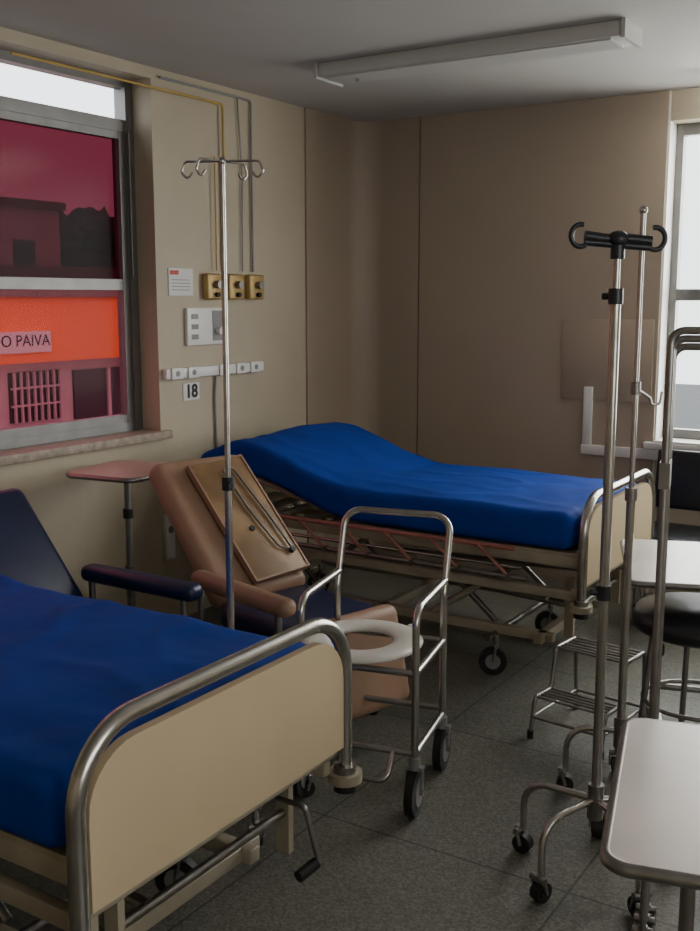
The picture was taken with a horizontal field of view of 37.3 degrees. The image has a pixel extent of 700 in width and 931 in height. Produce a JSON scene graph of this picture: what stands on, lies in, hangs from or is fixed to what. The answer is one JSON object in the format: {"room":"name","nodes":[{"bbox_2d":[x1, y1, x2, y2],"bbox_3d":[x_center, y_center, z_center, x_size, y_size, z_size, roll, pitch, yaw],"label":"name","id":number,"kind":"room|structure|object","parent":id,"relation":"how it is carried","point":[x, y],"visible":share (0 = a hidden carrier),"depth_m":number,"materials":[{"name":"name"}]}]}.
{"room":"hospital room","nodes":[
{"label":"hospital room","id":0,"kind":"room"},
{"bbox_2d":[0,27,306,614],"bbox_3d":[-1.852,-0.316,3.696,0.200,2.650,6.850,6,11,32],"label":"wall","id":1,"kind":"structure","parent":0,"point":[83,520],"depth_m":5.09,"materials":[{"name":"beige paint"}]},
{"bbox_2d":[0,49,142,449],"bbox_3d":[-1.520,-0.855,4.212,0.091,1.648,1.808,6,11,32],"label":"window","id":2,"kind":"structure","parent":1,"relation":"in","point":[70,352],"depth_m":4.63,"materials":[{"name":"metal"}]},
{"bbox_2d":[0,429,172,465],"bbox_3d":[-1.428,-0.033,4.297,0.146,0.040,1.890,6,11,32],"label":"window sill","id":3,"kind":"structure","parent":1,"relation":"attached to","point":[76,446],"depth_m":4.57,"materials":[{"name":"stone"}]},
{"bbox_2d":[10,51,224,270],"bbox_3d":[-0.982,-1.312,4.689,0.012,0.821,1.306,6,11,32],"label":"gas pipe","id":4,"kind":"object","parent":1,"relation":"attached to","point":[11,52],"visible":0.89,"depth_m":4.80,"materials":[{"name":"metal"}]},
{"bbox_2d":[162,515,175,559],"bbox_3d":[-0.902,0.349,5.093,0.034,0.225,0.087,6,11,32],"label":"wall socket","id":5,"kind":"object","parent":1,"relation":"attached to","point":[168,531],"visible":0.77,"depth_m":5.08,"materials":[{"name":"white plastic"}]},
{"bbox_2d":[168,268,192,295],"bbox_3d":[-0.823,-0.893,5.044,0.007,0.130,0.175,6,11,32],"label":"notice","id":6,"kind":"object","parent":1,"relation":"attached to","point":[180,280],"visible":1,"depth_m":5.04,"materials":[{"name":"white paper"}]},
{"bbox_2d":[183,382,199,400],"bbox_3d":[-0.792,-0.370,5.177,0.007,0.085,0.120,6,11,32],"label":"number sign","id":7,"kind":"object","parent":1,"relation":"attached to","point":[190,390],"visible":1,"depth_m":5.17,"materials":[{"name":"white paper"}]},
{"bbox_2d":[184,308,222,345],"bbox_3d":[-0.715,-0.698,5.207,0.050,0.185,0.290,6,11,32],"label":"panel","id":8,"kind":"object","parent":1,"relation":"attached to","point":[203,326],"visible":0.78,"depth_m":5.19,"materials":[{"name":"white plastic"}]},
{"bbox_2d":[159,76,253,271],"bbox_3d":[-0.695,-1.414,5.148,0.012,0.876,0.686,6,11,32],"label":"pipe","id":9,"kind":"object","parent":1,"relation":"attached to","point":[160,77],"visible":0.9,"depth_m":5.37,"materials":[{"name":"grey plastic"}]},
{"bbox_2d":[162,361,263,379],"bbox_3d":[-0.681,-0.488,5.303,0.042,0.056,0.770,6,11,32],"label":"rail","id":10,"kind":"object","parent":1,"relation":"attached to","point":[197,371],"visible":0.87,"depth_m":5.23,"materials":[{"name":"white plastic"}]},
{"bbox_2d":[214,376,217,447],"bbox_3d":[-0.688,0.127,5.412,0.012,1.191,0.032,6,11,32],"label":"cord","id":11,"kind":"object","parent":1,"relation":"attached to","point":[215,382],"visible":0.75,"depth_m":5.33,"materials":[{"name":"grey plastic"}]},
{"bbox_2d":[202,273,263,299],"bbox_3d":[-0.586,-0.923,5.357,0.070,0.130,0.470,6,11,32],"label":"outlet panel","id":12,"kind":"object","parent":1,"relation":"attached to","point":[211,282],"depth_m":5.33,"materials":[{"name":"gold metal"}]},
{"bbox_2d":[304,108,419,568],"bbox_3d":[0.079,-0.708,6.134,0.404,2.649,0.610,6,11,32],"label":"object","id":13,"kind":"structure","parent":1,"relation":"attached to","point":[362,178],"depth_m":6.25,"materials":[{"name":"beige paint"}]},
{"bbox_2d":[0,552,699,930],"bbox_3d":[0.320,1.261,2.549,5.350,0.100,7.250,6,11,32],"label":"floor","id":14,"kind":"structure","parent":0,"point":[455,865],"depth_m":3.21,"materials":[{"name":"stone"}]},
{"bbox_2d":[0,488,202,615],"bbox_3d":[-1.044,0.578,3.696,0.883,0.885,0.595,6,11,32],"label":"armchair","id":15,"kind":"object","parent":14,"relation":"on","point":[28,556],"visible":0.28,"depth_m":3.81,"materials":[{"name":"blue leather"}]},
{"bbox_2d":[66,460,162,606],"bbox_3d":[-0.953,0.449,4.495,0.380,0.885,0.420,4,10,24],"label":"side table","id":16,"kind":"object","parent":14,"relation":"on","point":[126,472],"visible":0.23,"depth_m":4.43,"materials":[{"name":"pink laminate"}]},
{"bbox_2d":[0,574,361,930],"bbox_3d":[-1.106,0.738,2.829,2.109,0.844,0.993,6,11,32],"label":"hospital bed","id":17,"kind":"object","parent":14,"relation":"on","point":[132,739],"visible":1,"depth_m":2.25,"materials":[{"name":"fabric"}]},
{"bbox_2d":[181,157,314,845],"bbox_3d":[-0.368,0.102,3.136,0.406,2.002,0.406,4,10,23],"label":"stand","id":18,"kind":"object","parent":14,"relation":"on","point":[227,480],"visible":0.55,"depth_m":3.07,"materials":[{"name":"metal"}]},
{"bbox_2d":[149,455,409,719],"bbox_3d":[-0.301,0.500,3.983,0.616,0.948,1.084,-8,12,-42],"label":"armchair","id":19,"kind":"object","parent":14,"relation":"on","point":[268,608],"visible":0.46,"depth_m":3.85,"materials":[{"name":"brown leather"}]},
{"bbox_2d":[186,454,309,584],"bbox_3d":[-0.410,0.205,4.149,0.428,0.439,0.279,8,12,41],"label":"folding tray table","id":20,"kind":"object","parent":19,"relation":"on","point":[263,544],"visible":0.94,"depth_m":4.13,"materials":[{"name":"brown wood"}]},
{"bbox_2d":[293,506,452,816],"bbox_3d":[0.075,0.622,3.422,0.455,0.884,0.517,3,10,19],"label":"chair","id":21,"kind":"object","parent":14,"relation":"on","point":[407,640],"visible":0.8,"depth_m":3.38,"materials":[{"name":"metal"}]},
{"bbox_2d":[200,422,655,674],"bbox_3d":[0.307,0.334,5.010,2.109,0.948,0.993,6,11,32],"label":"hospital bed","id":22,"kind":"object","parent":14,"relation":"on","point":[521,519],"visible":0.88,"depth_m":4.60,"materials":[{"name":"fabric"}]},
{"bbox_2d":[527,636,646,759],"bbox_3d":[0.887,0.845,3.851,0.304,0.308,0.384,7,12,39],"label":"step stool","id":23,"kind":"object","parent":14,"relation":"on","point":[572,697],"visible":0.8,"depth_m":3.84,"materials":[{"name":"metal"}]},
{"bbox_2d":[512,222,667,916],"bbox_3d":[0.668,0.264,2.788,0.449,1.794,0.471,6,11,34],"label":"stand","id":24,"kind":"object","parent":14,"relation":"on","point":[595,801],"visible":0.69,"depth_m":2.76,"materials":[{"name":"metal"}]},
{"bbox_2d":[556,206,662,788],"bbox_3d":[0.873,0.152,3.232,0.307,1.873,0.307,-6,11,-32],"label":"stand","id":25,"kind":"object","parent":14,"relation":"on","point":[564,779],"visible":0.56,"depth_m":3.25,"materials":[{"name":"metal"}]},
{"bbox_2d":[599,718,699,930],"bbox_3d":[0.811,0.941,1.703,0.773,0.800,0.569,3,10,18],"label":"table","id":26,"kind":"object","parent":14,"relation":"on","point":[651,830],"visible":1,"depth_m":1.65,"materials":[{"name":"laminate"}]},
{"bbox_2d":[620,539,699,719],"bbox_3d":[1.308,0.676,3.761,0.643,0.670,0.652,2,9,12],"label":"table","id":27,"kind":"object","parent":14,"relation":"on","point":[683,557],"visible":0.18,"depth_m":3.72,"materials":[{"name":"laminate"}]},
{"bbox_2d":[631,327,699,930],"bbox_3d":[0.953,0.454,2.410,0.514,1.538,0.146,3,10,20],"label":"screen frame","id":28,"kind":"object","parent":14,"relation":"on","point":[676,343],"visible":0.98,"depth_m":2.40,"materials":[{"name":"metal"}]},
{"bbox_2d":[631,449,699,626],"bbox_3d":[1.651,0.370,5.136,0.420,0.840,0.428,6,11,32],"label":"chair","id":29,"kind":"object","parent":14,"relation":"on","point":[685,474],"visible":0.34,"depth_m":5.24,"materials":[{"name":"black leather"}]},
{"bbox_2d":[632,592,699,722],"bbox_3d":[1.226,0.764,3.655,0.470,0.530,0.470,6,11,32],"label":"round stool","id":30,"kind":"object","parent":14,"relation":"on","point":[681,627],"visible":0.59,"depth_m":3.62,"materials":[{"name":"black leather"}]},
{"bbox_2d":[0,0,699,120],"bbox_3d":[0.320,-1.464,2.110,5.350,0.120,7.250,6,11,32],"label":"ceiling","id":31,"kind":"structure","parent":0,"point":[270,49],"depth_m":4.27,"materials":[{"name":"paint"}]},
{"bbox_2d":[314,17,642,86],"bbox_3d":[0.498,-1.730,4.396,1.430,0.080,0.220,6,11,32],"label":"ceiling light","id":32,"kind":"object","parent":31,"relation":"attached to","point":[621,33],"depth_m":4.28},
{"bbox_2d":[647,87,699,592],"bbox_3d":[2.213,-0.569,5.266,5.350,2.650,0.200,6,11,32],"label":"wall","id":33,"kind":"structure","parent":0,"point":[684,107],"depth_m":5.47,"materials":[{"name":"white paint"}]},
{"bbox_2d":[416,90,669,592],"bbox_3d":[1.022,-0.669,5.891,1.450,2.649,0.012,6,11,32],"label":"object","id":34,"kind":"structure","parent":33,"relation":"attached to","point":[503,190],"depth_m":5.85,"materials":[{"name":"beige paint"}]},
{"bbox_2d":[560,319,654,402],"bbox_3d":[1.396,-0.575,5.652,0.510,0.440,0.007,6,11,32],"label":"access panel","id":35,"kind":"object","parent":34,"relation":"attached to","point":[584,361],"visible":0.8,"depth_m":5.67,"materials":[{"name":"beige paint"}]},
{"bbox_2d":[581,387,658,459],"bbox_3d":[1.624,-0.217,5.554,0.790,0.375,0.022,6,11,32],"label":"duct","id":36,"kind":"object","parent":34,"relation":"attached to","point":[587,447],"visible":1,"depth_m":5.72,"materials":[{"name":"white plastic"}]},
{"bbox_2d":[643,441,699,451],"bbox_3d":[2.548,-0.013,4.978,2.285,0.035,0.042,6,11,32],"label":"trim","id":37,"kind":"structure","parent":33,"relation":"attached to","point":[646,445],"depth_m":5.48,"materials":[{"name":"white plastic"}]},
{"bbox_2d":[653,122,699,445],"bbox_3d":[2.602,-0.863,4.926,2.183,1.660,0.230,6,11,32],"label":"window","id":38,"kind":"structure","parent":33,"relation":"in","point":[681,436],"depth_m":5.50,"materials":[{"name":"metal"}]},
{"label":"outside","id":39,"kind":"structure","parent":0,"visible":0},
{"bbox_2d":[673,384,699,428],"bbox_3d":[-4.591,1.499,21.218,90.000,0.100,90.000,6,11,32],"label":"ground","id":40,"kind":"structure","parent":39,"point":[687,396],"depth_m":46.74,"materials":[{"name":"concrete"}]}
]}

